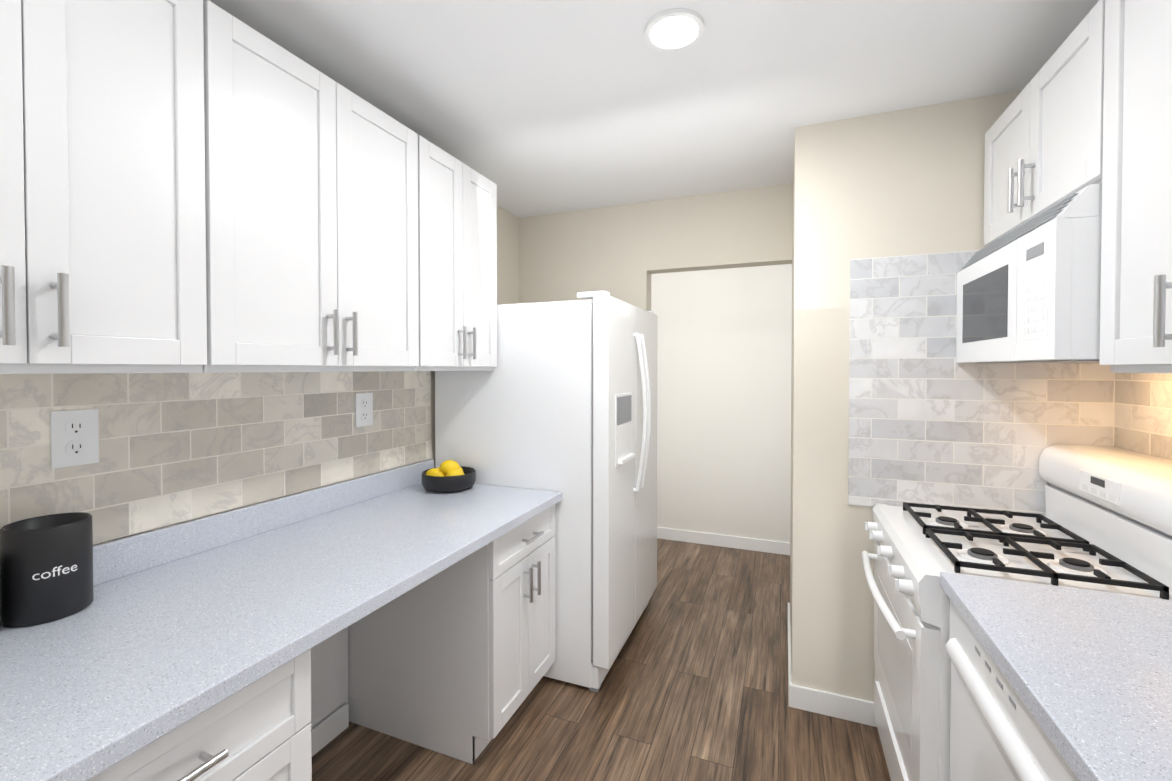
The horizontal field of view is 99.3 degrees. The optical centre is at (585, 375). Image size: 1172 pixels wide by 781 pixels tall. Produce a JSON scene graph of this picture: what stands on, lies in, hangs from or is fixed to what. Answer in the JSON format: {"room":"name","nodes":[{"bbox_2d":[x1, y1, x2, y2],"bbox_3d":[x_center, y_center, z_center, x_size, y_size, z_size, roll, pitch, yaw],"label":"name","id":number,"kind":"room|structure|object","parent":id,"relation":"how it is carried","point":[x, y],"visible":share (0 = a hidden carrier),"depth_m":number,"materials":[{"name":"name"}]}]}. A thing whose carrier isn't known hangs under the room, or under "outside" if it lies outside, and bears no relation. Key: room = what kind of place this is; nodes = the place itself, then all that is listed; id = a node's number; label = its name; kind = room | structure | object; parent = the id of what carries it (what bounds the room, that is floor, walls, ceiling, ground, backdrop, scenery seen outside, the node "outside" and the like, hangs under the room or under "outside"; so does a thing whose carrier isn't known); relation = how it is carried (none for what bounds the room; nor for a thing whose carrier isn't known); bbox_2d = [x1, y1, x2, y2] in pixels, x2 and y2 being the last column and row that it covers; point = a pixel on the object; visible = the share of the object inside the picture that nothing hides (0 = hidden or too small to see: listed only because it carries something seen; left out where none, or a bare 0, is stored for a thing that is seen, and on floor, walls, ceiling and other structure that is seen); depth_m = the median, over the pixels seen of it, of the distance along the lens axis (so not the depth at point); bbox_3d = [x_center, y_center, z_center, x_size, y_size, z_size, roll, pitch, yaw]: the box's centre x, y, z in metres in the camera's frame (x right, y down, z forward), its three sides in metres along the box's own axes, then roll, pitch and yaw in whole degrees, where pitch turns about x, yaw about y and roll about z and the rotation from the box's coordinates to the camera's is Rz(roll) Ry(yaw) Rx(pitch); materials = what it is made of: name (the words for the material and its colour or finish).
{"room":"kitchen","nodes":[
{"label":"kitchen","id":0,"kind":"room"},
{"bbox_2d":[93,205,518,545],"bbox_3d":[-1.302,0.195,1.392,0.100,2.470,4.580,0,1,22],"label":"wall","id":1,"kind":"structure","parent":0,"point":[507,257],"depth_m":3.19,"materials":[{"name":"paint"}]},
{"bbox_2d":[0,0,206,373],"bbox_3d":[-1.175,-0.447,0.961,0.440,0.885,0.606,0,1,22],"label":"upper cabinet","id":2,"kind":"object","parent":1,"relation":"attached to","point":[102,210],"visible":1,"depth_m":1.00,"materials":[{"name":"white wood"}]},
{"bbox_2d":[0,371,430,543],"bbox_3d":[-1.427,0.221,0.934,0.008,0.445,3.436,0,1,22],"label":"backsplash","id":3,"kind":"structure","parent":1,"relation":"attached to","point":[174,448],"depth_m":1.52,"materials":[{"name":"tile"}]},
{"bbox_2d":[50,409,98,468],"bbox_3d":[-1.288,0.157,1.257,0.009,0.140,0.090,0,1,22],"label":"electrical outlet","id":4,"kind":"object","parent":3,"relation":"attached to","point":[74,437],"visible":1,"depth_m":1.25,"materials":[{"name":"white plastic"}]},
{"bbox_2d":[355,393,372,426],"bbox_3d":[-0.944,0.144,2.121,0.009,0.140,0.090,0,1,22],"label":"electrical outlet","id":5,"kind":"object","parent":3,"relation":"attached to","point":[363,409],"visible":1,"depth_m":2.12,"materials":[{"name":"white plastic"}]},
{"bbox_2d":[202,0,418,372],"bbox_3d":[-0.926,-0.456,1.585,0.440,0.885,0.731,0,1,22],"label":"upper cabinet","id":6,"kind":"object","parent":1,"relation":"attached to","point":[311,192],"visible":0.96,"depth_m":1.41,"materials":[{"name":"white wood"}]},
{"bbox_2d":[311,703,348,755],"bbox_3d":[-1.093,1.378,1.698,0.013,0.095,0.690,0,1,22],"label":"baseboard","id":7,"kind":"structure","parent":1,"relation":"attached to","point":[328,729],"depth_m":1.93,"materials":[{"name":"white wood"}]},
{"bbox_2d":[415,135,496,370],"bbox_3d":[-0.689,-0.465,2.180,0.440,0.885,0.541,0,1,22],"label":"upper cabinet","id":8,"kind":"object","parent":1,"relation":"attached to","point":[457,235],"visible":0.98,"depth_m":2.06,"materials":[{"name":"white wood"}]},
{"bbox_2d":[310,627,347,728],"bbox_3d":[-1.115,1.001,1.702,0.018,0.848,0.724,0,1,22],"label":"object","id":9,"kind":"object","parent":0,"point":[329,676],"depth_m":1.95,"materials":[{"name":"white"}]},
{"bbox_2d":[312,538,890,780],"bbox_3d":[0.317,1.460,1.395,6.000,0.060,5.750,0,1,22],"label":"floor","id":10,"kind":"structure","parent":0,"point":[694,685],"depth_m":2.06,"materials":[{"name":"brown wood"}]},
{"bbox_2d":[88,649,311,780],"bbox_3d":[-1.026,1.011,0.945,0.746,0.850,0.608,0,1,22],"label":"base cabinet","id":11,"kind":"object","parent":10,"relation":"on","point":[259,729],"visible":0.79,"depth_m":0.97,"materials":[{"name":"white wood"}]},
{"bbox_2d":[0,459,561,780],"bbox_3d":[-0.909,0.511,1.242,0.736,0.138,2.484,0,1,22],"label":"countertop","id":12,"kind":"structure","parent":11,"relation":"on","point":[168,630],"depth_m":1.19,"materials":[{"name":"stone"}]},
{"bbox_2d":[0,512,93,626],"bbox_3d":[-1.231,0.437,1.141,0.145,0.210,0.144,0,1,22],"label":"coffee canister","id":13,"kind":"object","parent":12,"relation":"on","point":[46,568],"visible":1,"depth_m":1.09,"materials":[{"name":"black ceramic"}]},
{"bbox_2d":[422,460,475,491],"bbox_3d":[-0.640,0.459,2.327,0.244,0.132,0.244,0,1,22],"label":"bowl","id":14,"kind":"object","parent":12,"relation":"on","point":[449,476],"visible":1,"depth_m":2.25,"materials":[{"name":"black ceramic"}]},
{"bbox_2d":[348,505,554,763],"bbox_3d":[-0.544,0.993,2.152,0.746,0.850,0.526,0,1,22],"label":"base cabinet","id":15,"kind":"object","parent":10,"relation":"on","point":[456,660],"visible":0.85,"depth_m":1.91,"materials":[{"name":"white wood"}]},
{"bbox_2d":[435,291,657,692],"bbox_3d":[-0.133,0.513,2.761,1.001,1.792,0.900,0,1,22],"label":"refrigerator","id":16,"kind":"object","parent":10,"relation":"on","point":[562,397],"visible":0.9,"depth_m":2.30,"materials":[{"name":"white metal"}]},
{"bbox_2d":[794,685,876,726],"bbox_3d":[1.041,1.372,2.074,0.340,0.095,0.015,0,1,22],"label":"baseboard","id":17,"kind":"structure","parent":10,"relation":"on","point":[835,705],"depth_m":2.07,"materials":[{"name":"white wood"}]},
{"bbox_2d":[945,600,1079,780],"bbox_3d":[1.119,0.995,0.893,0.675,0.883,0.600,0,1,22],"label":"dishwasher","id":18,"kind":"object","parent":10,"relation":"on","point":[997,733],"visible":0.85,"depth_m":1.03,"materials":[{"name":"white metal"}]},
{"bbox_2d":[862,444,1171,780],"bbox_3d":[1.326,0.837,1.540,0.796,1.180,0.748,0,1,22],"label":"gas range","id":19,"kind":"object","parent":10,"relation":"on","point":[1104,524],"visible":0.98,"depth_m":1.44,"materials":[{"name":"white enameled metal"},{"name":"black cast iron"}]},
{"bbox_3d":[0.769,1.007,0.001,0.706,0.885,1.308,0,1,22],"label":"base cabinet","id":20,"kind":"object","parent":10,"relation":"on","visible":0},
{"bbox_2d":[940,572,1171,780],"bbox_3d":[0.881,0.540,0.276,0.687,0.038,1.914,0,1,22],"label":"countertop","id":21,"kind":"structure","parent":20,"relation":"on","point":[1087,674],"depth_m":0.89,"materials":[{"name":"stone"}]},
{"bbox_2d":[203,0,1098,217],"bbox_3d":[0.317,-1.070,1.358,6.000,0.060,5.750,0,1,22],"label":"ceiling","id":22,"kind":"structure","parent":0,"point":[534,107],"depth_m":1.72,"materials":[{"name":"paint"}]},
{"bbox_2d":[645,8,703,51],"bbox_3d":[0.265,-1.035,1.498,0.176,0.013,0.176,0,1,22],"label":"ceiling light","id":23,"kind":"object","parent":22,"relation":"attached to","point":[675,29],"visible":1,"depth_m":1.48,"materials":[{"name":"white glass"}]},
{"bbox_2d":[519,183,792,310],"bbox_3d":[0.365,0.169,3.128,1.710,2.470,0.120,0,1,22],"label":"wall","id":24,"kind":"structure","parent":0,"point":[566,256],"depth_m":3.05,"materials":[{"name":"paint"}]},
{"bbox_2d":[651,264,791,542],"bbox_3d":[1.364,0.156,4.000,6.000,2.470,0.100,0,1,22],"label":"wall","id":25,"kind":"structure","parent":0,"point":[724,404],"depth_m":4.04,"materials":[{"name":"paint"}]},
{"bbox_2d":[657,527,789,554],"bbox_3d":[1.343,1.344,3.965,5.800,0.095,0.013,0,1,22],"label":"baseboard","id":26,"kind":"structure","parent":25,"relation":"attached to","point":[761,545],"depth_m":4.03,"materials":[{"name":"white wood"}]},
{"bbox_2d":[790,90,1021,701],"bbox_3d":[1.562,0.181,2.284,1.140,2.470,0.800,0,1,22],"label":"wall block","id":27,"kind":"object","parent":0,"point":[909,181],"visible":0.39,"depth_m":2.05,"materials":[{"name":"paint"}]},
{"bbox_2d":[787,602,794,707],"bbox_3d":[1.025,1.366,2.510,0.013,0.095,0.813,0,1,22],"label":"baseboard","id":28,"kind":"structure","parent":27,"relation":"attached to","point":[791,687],"depth_m":2.21,"materials":[{"name":"white wood"}]},
{"bbox_2d":[848,250,1114,517],"bbox_3d":[1.460,0.029,1.888,0.822,1.003,0.008,0,1,22],"label":"backsplash","id":29,"kind":"structure","parent":27,"relation":"attached to","point":[932,421],"depth_m":1.92,"materials":[{"name":"tile"}]},
{"bbox_3d":[1.197,0.215,-0.035,0.100,2.470,3.780,0,1,22],"label":"wall","id":30,"kind":"structure","parent":0,"visible":0},
{"bbox_2d":[956,183,1101,363],"bbox_3d":[1.487,-0.248,1.462,0.468,0.417,0.744,0,1,22],"label":"over-the-range microwave","id":31,"kind":"object","parent":30,"relation":"attached to","point":[1029,292],"visible":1,"depth_m":1.28,"materials":[{"name":"white plastic"}]},
{"bbox_2d":[984,0,1104,245],"bbox_3d":[1.506,-0.678,1.448,0.426,0.436,0.744,0,1,22],"label":"upper cabinet","id":32,"kind":"object","parent":30,"relation":"attached to","point":[1044,143],"visible":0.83,"depth_m":1.40,"materials":[{"name":"white wood"}]},
{"bbox_2d":[1100,0,1171,373],"bbox_3d":[1.256,-0.445,0.823,0.426,0.885,0.600,0,1,22],"label":"upper cabinet","id":33,"kind":"object","parent":30,"relation":"attached to","point":[1136,293],"visible":1,"depth_m":1.06,"materials":[{"name":"white wood"}]},
{"bbox_2d":[1114,373,1171,459],"bbox_3d":[1.164,0.031,0.025,0.008,0.983,3.672,0,1,22],"label":"backsplash","id":34,"kind":"structure","parent":30,"relation":"attached to","point":[1143,412],"depth_m":1.59,"materials":[{"name":"tile"}]}
]}

